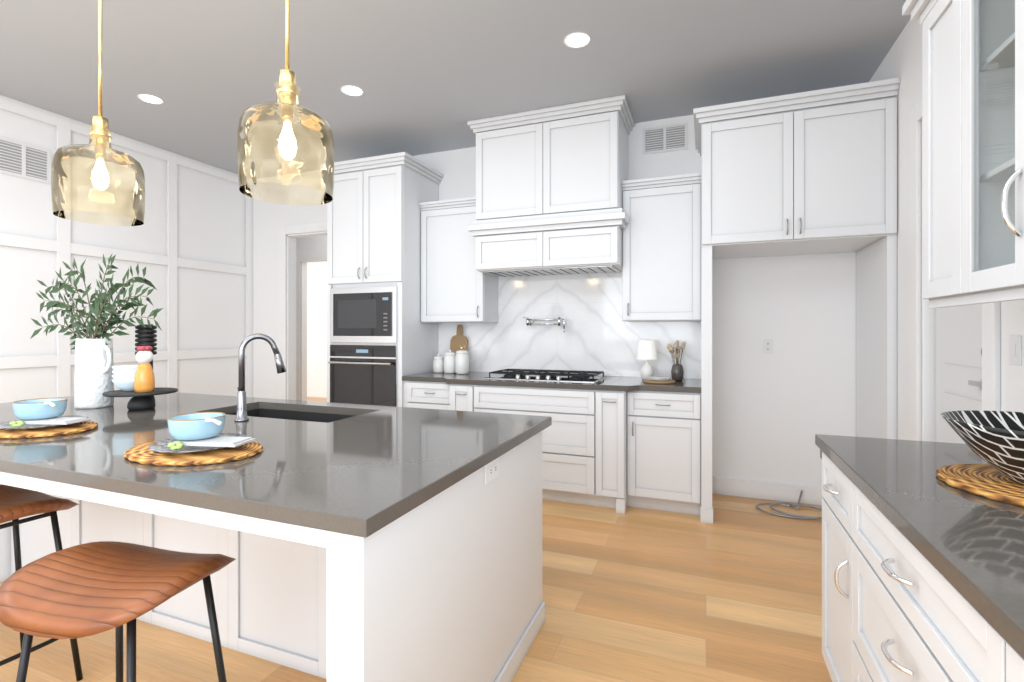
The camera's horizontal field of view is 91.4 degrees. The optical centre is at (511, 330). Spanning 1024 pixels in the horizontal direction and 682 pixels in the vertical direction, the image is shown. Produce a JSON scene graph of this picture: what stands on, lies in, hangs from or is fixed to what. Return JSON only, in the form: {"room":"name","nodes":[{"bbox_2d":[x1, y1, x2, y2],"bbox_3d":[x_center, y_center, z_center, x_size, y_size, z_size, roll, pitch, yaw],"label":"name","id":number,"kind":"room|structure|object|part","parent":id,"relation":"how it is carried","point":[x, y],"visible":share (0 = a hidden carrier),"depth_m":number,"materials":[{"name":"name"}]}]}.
{"room":"kitchen","nodes":[
{"label":"kitchen","id":0,"kind":"room"},
{"bbox_2d":[0,95,252,402],"bbox_3d":[-4.341,-0.230,2.623,0.148,3.080,7.190,0,0,21],"label":"wall","id":1,"kind":"structure","parent":0,"point":[188,244],"depth_m":4.62,"materials":[{"name":"paint"}]},
{"bbox_2d":[0,137,50,183],"bbox_3d":[-3.795,-1.325,3.886,0.012,0.270,0.340,0,0,21],"label":"air vent","id":2,"kind":"object","parent":1,"relation":"in","point":[23,160],"visible":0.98,"depth_m":3.89,"materials":[{"name":"white metal"}]},
{"bbox_2d":[296,235,327,397],"bbox_3d":[-3.142,-0.230,7.494,4.320,3.080,0.100,0,0,21],"label":"wall","id":3,"kind":"structure","parent":0,"point":[317,284],"depth_m":7.32,"materials":[{"name":"white paint"}]},
{"bbox_2d":[296,253,326,400],"bbox_3d":[-2.750,0.090,7.288,1.040,2.440,0.041,0,0,21],"label":"door frame","id":4,"kind":"structure","parent":3,"relation":"attached to","point":[301,329],"depth_m":7.39,"materials":[{"name":"paint"}]},
{"bbox_2d":[0,396,831,681],"bbox_3d":[-1.323,1.360,3.597,11.630,0.100,11.350,0,0,21],"label":"floor","id":5,"kind":"structure","parent":0,"point":[732,592],"depth_m":2.30,"materials":[{"name":"brown wood"}]},
{"bbox_2d":[0,484,82,680],"bbox_3d":[-1.887,0.956,1.826,0.510,0.710,0.400,0,0,25],"label":"bar stool","id":6,"kind":"object","parent":5,"relation":"on","point":[16,503],"visible":0.62,"depth_m":1.84,"materials":[{"name":"brown leather"}]},
{"bbox_2d":[0,541,235,681],"bbox_3d":[-1.022,0.956,1.319,0.510,0.710,0.400,0,0,13],"label":"bar stool","id":7,"kind":"object","parent":5,"relation":"on","point":[84,590],"visible":1,"depth_m":1.23,"materials":[{"name":"brown leather"}]},
{"bbox_2d":[0,428,545,681],"bbox_3d":[-1.394,0.871,2.202,2.836,0.879,1.319,0,0,21],"label":"kitchen island","id":8,"kind":"object","parent":5,"relation":"on","point":[366,543],"depth_m":1.77,"materials":[{"name":"paint"}]},
{"bbox_2d":[0,392,551,539],"bbox_3d":[-1.409,0.409,2.180,2.895,0.039,1.336,0,0,21],"label":"island countertop","id":9,"kind":"structure","parent":8,"relation":"on","point":[356,476],"depth_m":1.52,"materials":[{"name":"grey stone"}]},
{"bbox_2d":[0,398,97,438],"bbox_3d":[-1.865,0.330,1.968,0.457,0.118,0.327,0,0,21],"label":"place setting","id":10,"kind":"object","parent":9,"relation":"on","point":[40,417],"visible":1,"depth_m":1.92,"materials":[{"name":"wicker"}]},
{"bbox_2d":[9,398,67,427],"bbox_3d":[-1.831,0.316,1.952,0.243,0.092,0.185,0,0,21],"label":"bowl","id":11,"kind":"object","parent":10,"relation":"on","point":[40,412],"depth_m":1.92,"materials":[{"name":"blue ceramic"}]},
{"bbox_3d":[-1.832,0.360,1.966,0.315,0.031,0.274,0,0,21],"label":"plate","id":12,"kind":"part","parent":10,"relation":"part of","materials":[{"name":"grey ceramic"}]},
{"bbox_2d":[30,254,162,408],"bbox_3d":[-2.164,-0.006,2.593,0.944,0.790,0.256,0,0,21],"label":"vase","id":13,"kind":"object","parent":9,"relation":"on","point":[93,367],"visible":1,"depth_m":2.53,"materials":[{"name":"white"}]},
{"bbox_2d":[102,346,177,409],"bbox_3d":[-1.851,0.231,2.499,0.304,0.316,0.304,0,0,21],"label":"cake stand","id":14,"kind":"object","parent":9,"relation":"on","point":[136,383],"visible":1,"depth_m":2.45,"materials":[{"name":"black metal"}]},
{"bbox_2d":[135,324,156,399],"bbox_3d":[-1.963,0.176,2.682,0.098,0.425,0.098,0,0,21],"label":"pepper mill","id":15,"kind":"object","parent":9,"relation":"on","point":[146,336],"visible":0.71,"depth_m":2.65,"materials":[{"name":"black metal"}]},
{"bbox_2d":[124,412,262,465],"bbox_3d":[-1.018,0.330,1.607,0.455,0.118,0.327,0,0,21],"label":"place setting","id":16,"kind":"object","parent":9,"relation":"on","point":[198,438],"visible":1,"depth_m":1.55,"materials":[{"name":"wicker"}]},
{"bbox_2d":[167,412,225,450],"bbox_3d":[-0.985,0.316,1.591,0.242,0.092,0.186,0,0,21],"label":"bowl","id":17,"kind":"object","parent":16,"relation":"on","point":[197,431],"depth_m":1.56,"materials":[{"name":"blue ceramic"}]},
{"bbox_3d":[-0.986,0.360,1.605,0.315,0.031,0.274,0,0,21],"label":"plate","id":18,"kind":"part","parent":16,"relation":"part of","materials":[{"name":"grey ceramic"}]},
{"bbox_2d":[234,333,285,421],"bbox_3d":[-1.142,0.200,2.226,0.195,0.378,0.181,0,0,21],"label":"faucet","id":19,"kind":"object","parent":9,"relation":"on","point":[241,414],"visible":1,"depth_m":2.17,"materials":[{"name":"grey metal"}]},
{"bbox_2d":[236,408,355,419],"bbox_3d":[-1.090,0.539,2.444,0.823,0.245,0.394,0,0,21],"label":"sink","id":20,"kind":"object","parent":9,"relation":"in","point":[292,413],"depth_m":2.66,"materials":[{"name":"black metal"}]},
{"bbox_2d":[484,455,499,484],"bbox_3d":[-0.067,0.478,1.721,0.008,0.070,0.114,0,0,21],"label":"outlet","id":21,"kind":"object","parent":8,"relation":"attached to","point":[491,470],"depth_m":1.72,"materials":[{"name":"white plastic"}]},
{"bbox_2d":[327,158,439,406],"bbox_3d":[-1.225,-0.085,4.778,0.819,2.790,0.671,0,0,21],"label":"tall cabinet","id":22,"kind":"object","parent":5,"relation":"on","point":[376,334],"depth_m":4.48,"materials":[{"name":"paint"}]},
{"bbox_2d":[404,382,439,408],"bbox_3d":[-0.632,0.870,4.561,0.567,0.880,0.647,0,0,21],"label":"base cabinet","id":23,"kind":"object","parent":5,"relation":"on","point":[426,395],"depth_m":4.27,"materials":[{"name":"paint"}]},
{"bbox_2d":[440,382,635,513],"bbox_3d":[0.283,0.870,4.171,1.536,0.880,0.712,0,0,21],"label":"base cabinet","id":24,"kind":"object","parent":5,"relation":"on","point":[589,445],"depth_m":3.70,"materials":[{"name":"paint"}]},
{"bbox_2d":[396,370,703,393],"bbox_3d":[0.278,0.410,4.160,2.430,0.039,0.737,0,0,21],"label":"countertop","id":25,"kind":"structure","parent":24,"relation":"on","point":[475,377],"depth_m":3.92,"materials":[{"name":"grey stone"}]},
{"bbox_2d":[433,354,443,372],"bbox_3d":[-0.687,0.300,4.686,0.106,0.177,0.106,0,0,21],"label":"canister","id":26,"kind":"object","parent":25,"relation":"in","point":[438,363],"visible":0.98,"depth_m":4.64,"materials":[{"name":"white ceramic"}]},
{"bbox_2d":[444,350,455,373],"bbox_3d":[-0.573,0.281,4.620,0.118,0.217,0.118,0,0,21],"label":"canister","id":27,"kind":"object","parent":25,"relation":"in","point":[449,362],"visible":0.98,"depth_m":4.57,"materials":[{"name":"white ceramic"}]},
{"bbox_2d":[450,325,467,355],"bbox_3d":[-0.510,0.163,4.795,0.180,0.449,0.068,0,0,21],"label":"cutting board","id":28,"kind":"object","parent":25,"relation":"on","point":[458,339],"visible":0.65,"depth_m":4.79,"materials":[{"name":"beige wood"}]},
{"bbox_2d":[455,346,468,373],"bbox_3d":[-0.454,0.261,4.553,0.126,0.257,0.126,0,0,21],"label":"canister","id":29,"kind":"object","parent":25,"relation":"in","point":[462,361],"visible":1,"depth_m":4.50,"materials":[{"name":"white ceramic"}]},
{"bbox_2d":[483,368,606,382],"bbox_3d":[0.286,0.366,4.179,0.918,0.048,0.518,0,0,21],"label":"cooktop","id":30,"kind":"object","parent":25,"relation":"in","point":[505,374],"depth_m":4.07,"materials":[{"name":"black metal"}]},
{"bbox_2d":[637,340,657,379],"bbox_3d":[1.080,0.232,4.000,0.164,0.315,0.164,0,0,21],"label":"table lamp","id":31,"kind":"object","parent":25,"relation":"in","point":[647,351],"visible":0.81,"depth_m":3.95,"materials":[{"name":"white fabric"}]},
{"bbox_2d":[643,376,674,383],"bbox_3d":[1.114,0.368,3.783,0.236,0.042,0.236,0,0,21],"label":"wood tray","id":32,"kind":"object","parent":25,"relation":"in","point":[659,379],"visible":1,"depth_m":3.73,"materials":[{"name":"beige wood"}]},
{"bbox_2d":[667,340,685,380],"bbox_3d":[1.293,0.230,3.937,0.141,0.317,0.100,0,0,21],"label":"flower vase","id":33,"kind":"object","parent":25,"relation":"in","point":[677,372],"visible":1,"depth_m":3.91,"materials":[{"name":"grey"}]},
{"bbox_2d":[636,386,703,521],"bbox_3d":[1.192,0.870,3.853,0.504,0.880,0.647,0,0,21],"label":"base cabinet","id":34,"kind":"object","parent":5,"relation":"on","point":[669,427],"depth_m":3.55,"materials":[{"name":"paint"}]},
{"bbox_2d":[756,490,821,519],"bbox_3d":[2.054,1.257,3.647,0.507,0.106,0.362,0,0,21],"label":"cord","id":35,"kind":"object","parent":5,"relation":"on","point":[793,505],"visible":0.75,"depth_m":3.64,"materials":[{"name":"grey plastic"}]},
{"bbox_2d":[820,452,838,681],"bbox_3d":[1.389,0.870,1.540,0.677,0.879,0.423,0,0,21],"label":"base cabinet","id":36,"kind":"object","parent":5,"relation":"on","point":[830,474],"depth_m":1.75,"materials":[{"name":"paint"}]},
{"bbox_2d":[839,472,986,681],"bbox_3d":[1.168,0.870,0.970,0.677,0.879,0.920,0,0,21],"label":"base cabinet","id":37,"kind":"object","parent":5,"relation":"on","point":[922,572],"depth_m":1.15,"materials":[{"name":"paint"}]},
{"bbox_2d":[815,434,1023,667],"bbox_3d":[0.913,0.410,0.332,0.692,0.039,3.080,0,0,21],"label":"countertop","id":38,"kind":"structure","parent":37,"relation":"on","point":[974,544],"depth_m":1.05,"materials":[{"name":"grey stone"}]},
{"bbox_2d":[935,463,1023,506],"bbox_3d":[1.297,0.382,1.213,0.410,0.015,0.414,0,0,21],"label":"trivet","id":39,"kind":"object","parent":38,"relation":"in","point":[988,481],"visible":0.9,"depth_m":1.24,"materials":[{"name":"wicker"}]},
{"bbox_2d":[941,410,1023,484],"bbox_3d":[1.297,0.298,1.213,0.390,0.150,0.390,0,0,21],"label":"bowl","id":40,"kind":"object","parent":39,"relation":"on","point":[995,439],"visible":1,"depth_m":1.22,"materials":[{"name":"black ceramic"}]},
{"bbox_2d":[987,628,1023,681],"bbox_3d":[0.942,0.870,0.387,0.677,0.879,0.450,0,0,21],"label":"base cabinet","id":41,"kind":"object","parent":5,"relation":"on","point":[1001,666],"depth_m":0.73,"materials":[{"name":"paint"}]},
{"bbox_2d":[0,0,910,178],"bbox_3d":[-1.323,-1.820,3.597,11.630,0.100,11.350,0,0,21],"label":"ceiling","id":42,"kind":"structure","parent":0,"point":[430,76],"depth_m":3.27,"materials":[{"name":"grey paint"}]},
{"bbox_2d":[51,0,144,225],"bbox_3d":[-1.947,-1.149,2.364,0.344,1.239,0.344,0,0,21],"label":"pendant lamp","id":43,"kind":"object","parent":42,"relation":"hanging from","point":[99,135],"visible":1,"depth_m":2.36,"materials":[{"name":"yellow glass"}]},
{"bbox_3d":[-1.947,-0.740,2.364,0.344,0.420,0.344,0,0,21],"label":"lamp shade","id":44,"kind":"part","parent":43,"relation":"part of","materials":[{"name":"glass"}]},
{"bbox_2d":[137,94,163,103],"bbox_3d":[-2.756,-1.768,3.816,0.170,0.004,0.170,0,0,21],"label":"recessed light","id":45,"kind":"object","parent":42,"relation":"in","point":[148,98],"visible":1,"depth_m":3.81,"materials":[{"name":"white plastic"}]},
{"bbox_2d":[237,0,333,204],"bbox_3d":[-0.875,-1.149,1.948,0.344,1.239,0.344,0,0,21],"label":"pendant lamp","id":46,"kind":"object","parent":42,"relation":"hanging from","point":[287,94],"visible":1,"depth_m":1.96,"materials":[{"name":"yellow glass"}]},
{"bbox_3d":[-0.875,-0.740,1.948,0.344,0.420,0.344,0,0,21],"label":"lamp shade","id":47,"kind":"part","parent":46,"relation":"part of","materials":[{"name":"glass"}]},
{"bbox_2d":[340,85,363,96],"bbox_3d":[-1.177,-1.768,3.685,0.170,0.004,0.170,0,0,21],"label":"recessed light","id":48,"kind":"object","parent":42,"relation":"in","point":[351,90],"visible":1,"depth_m":3.68,"materials":[{"name":"white plastic"}]},
{"bbox_2d":[563,32,590,47],"bbox_3d":[0.397,-1.768,3.042,0.170,0.004,0.170,0,0,21],"label":"recessed light","id":49,"kind":"object","parent":42,"relation":"in","point":[577,40],"visible":1,"depth_m":3.04,"materials":[{"name":"white plastic"}]},
{"bbox_2d":[253,115,855,486],"bbox_3d":[-0.209,-0.230,4.811,6.270,3.080,0.120,0,0,21],"label":"wall","id":50,"kind":"structure","parent":0,"point":[784,403],"depth_m":3.93,"materials":[{"name":"white paint"}]},
{"bbox_2d":[279,221,326,399],"bbox_3d":[-2.137,0.060,5.549,1.040,2.500,0.141,0,0,21],"label":"door frame","id":51,"kind":"structure","parent":50,"relation":"attached to","point":[287,307],"depth_m":5.65,"materials":[{"name":"paint"}]},
{"bbox_2d":[420,202,499,325],"bbox_3d":[-0.486,-0.607,4.664,0.640,1.053,0.350,0,0,21],"label":"upper cabinet","id":52,"kind":"object","parent":50,"relation":"attached to","point":[450,294],"depth_m":4.52,"materials":[{"name":"paint"}]},
{"bbox_2d":[472,114,555,225],"bbox_3d":[0.089,-1.320,4.349,0.660,0.779,0.520,0,0,21],"label":"upper cabinet","id":53,"kind":"object","parent":50,"relation":"attached to","point":[514,158],"depth_m":4.10,"materials":[{"name":"paint"}]},
{"bbox_2d":[472,222,563,277],"bbox_3d":[0.085,-0.677,4.351,0.653,0.335,0.520,0,0,21],"label":"upper cabinet","id":54,"kind":"object","parent":50,"relation":"attached to","point":[498,251],"depth_m":4.13,"materials":[{"name":"paint"}]},
{"bbox_2d":[438,266,701,378],"bbox_3d":[0.410,-0.081,4.497,2.430,0.939,0.012,0,0,21],"label":"backsplash","id":55,"kind":"structure","parent":50,"relation":"attached to","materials":[{"name":"stone"}]},
{"bbox_2d":[523,317,564,331],"bbox_3d":[0.292,-0.059,4.462,0.409,0.139,0.135,0,0,21],"label":"pot filler","id":56,"kind":"object","parent":55,"relation":"attached to","point":[529,322],"visible":1,"depth_m":4.44,"materials":[{"name":"silver metal"}]},
{"bbox_2d":[552,218,623,273],"bbox_3d":[0.597,-0.677,4.152,0.652,0.335,0.520,0,0,21],"label":"upper cabinet","id":57,"kind":"object","parent":50,"relation":"attached to","point":[593,245],"depth_m":3.90,"materials":[{"name":"paint"}]},
{"bbox_2d":[552,102,631,221],"bbox_3d":[0.594,-1.320,4.154,0.659,0.779,0.520,0,0,21],"label":"upper cabinet","id":58,"kind":"object","parent":50,"relation":"attached to","point":[560,214],"depth_m":3.89,"materials":[{"name":"paint"}]},
{"bbox_2d":[467,94,634,276],"bbox_3d":[0.335,-1.133,4.235,1.310,1.270,0.555,0,0,21],"label":"hood","id":59,"kind":"object","parent":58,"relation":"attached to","point":[553,198],"depth_m":3.99,"materials":[{"name":"paint"}]},
{"bbox_2d":[620,178,703,321],"bbox_3d":[1.206,-0.607,4.007,0.589,1.053,0.350,0,0,21],"label":"upper cabinet","id":60,"kind":"object","parent":50,"relation":"attached to","point":[662,276],"depth_m":3.85,"materials":[{"name":"paint"}]},
{"bbox_2d":[643,122,687,154],"bbox_3d":[1.273,-1.600,4.165,0.360,0.220,0.012,0,0,21],"label":"air vent","id":61,"kind":"object","parent":50,"relation":"in","point":[666,138],"visible":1,"depth_m":4.16,"materials":[{"name":"white metal"}]},
{"bbox_2d":[712,476,823,505],"bbox_3d":[0.452,1.240,4.482,4.560,0.140,0.016,0,0,21],"label":"baseboard","id":62,"kind":"structure","parent":50,"relation":"attached to","point":[777,491],"depth_m":3.87,"materials":[{"name":"paint"}]},
{"bbox_2d":[763,339,772,353],"bbox_3d":[1.991,0.120,3.888,0.070,0.114,0.008,0,0,21],"label":"outlet","id":63,"kind":"object","parent":50,"relation":"attached to","point":[767,346],"visible":1,"depth_m":3.88,"materials":[{"name":"white plastic"}]},
{"bbox_2d":[700,86,898,261],"bbox_3d":[1.933,-1.015,3.534,1.108,0.870,0.707,0,0,21],"label":"upper cabinet","id":64,"kind":"object","parent":50,"relation":"attached to","point":[813,175],"depth_m":3.20,"materials":[{"name":"paint"}]},
{"bbox_2d":[869,19,1023,440],"bbox_3d":[1.379,-0.230,0.403,0.120,3.080,7.190,0,0,21],"label":"wall","id":65,"kind":"structure","parent":0,"point":[902,60],"depth_m":2.88,"materials":[{"name":"white paint"}]},
{"bbox_2d":[910,99,999,441],"bbox_3d":[2.123,0.043,2.351,0.142,2.535,0.870,0,0,21],"label":"door frame","id":66,"kind":"structure","parent":65,"relation":"attached to","point":[990,356],"depth_m":2.67,"materials":[{"name":"paint"}]},
{"bbox_2d":[935,304,981,443],"bbox_3d":[2.125,0.095,2.350,0.078,2.406,0.636,0,0,21],"label":"door","id":67,"kind":"structure","parent":65,"relation":"in","point":[958,358],"depth_m":2.41,"materials":[{"name":"paint"}]},
{"bbox_2d":[1009,334,1020,365],"bbox_3d":[1.877,0.070,1.868,0.010,0.114,0.070,0,0,21],"label":"light switch","id":68,"kind":"object","parent":65,"relation":"attached to","point":[1014,349],"visible":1,"depth_m":1.86,"materials":[{"name":"white plastic"}]}
]}

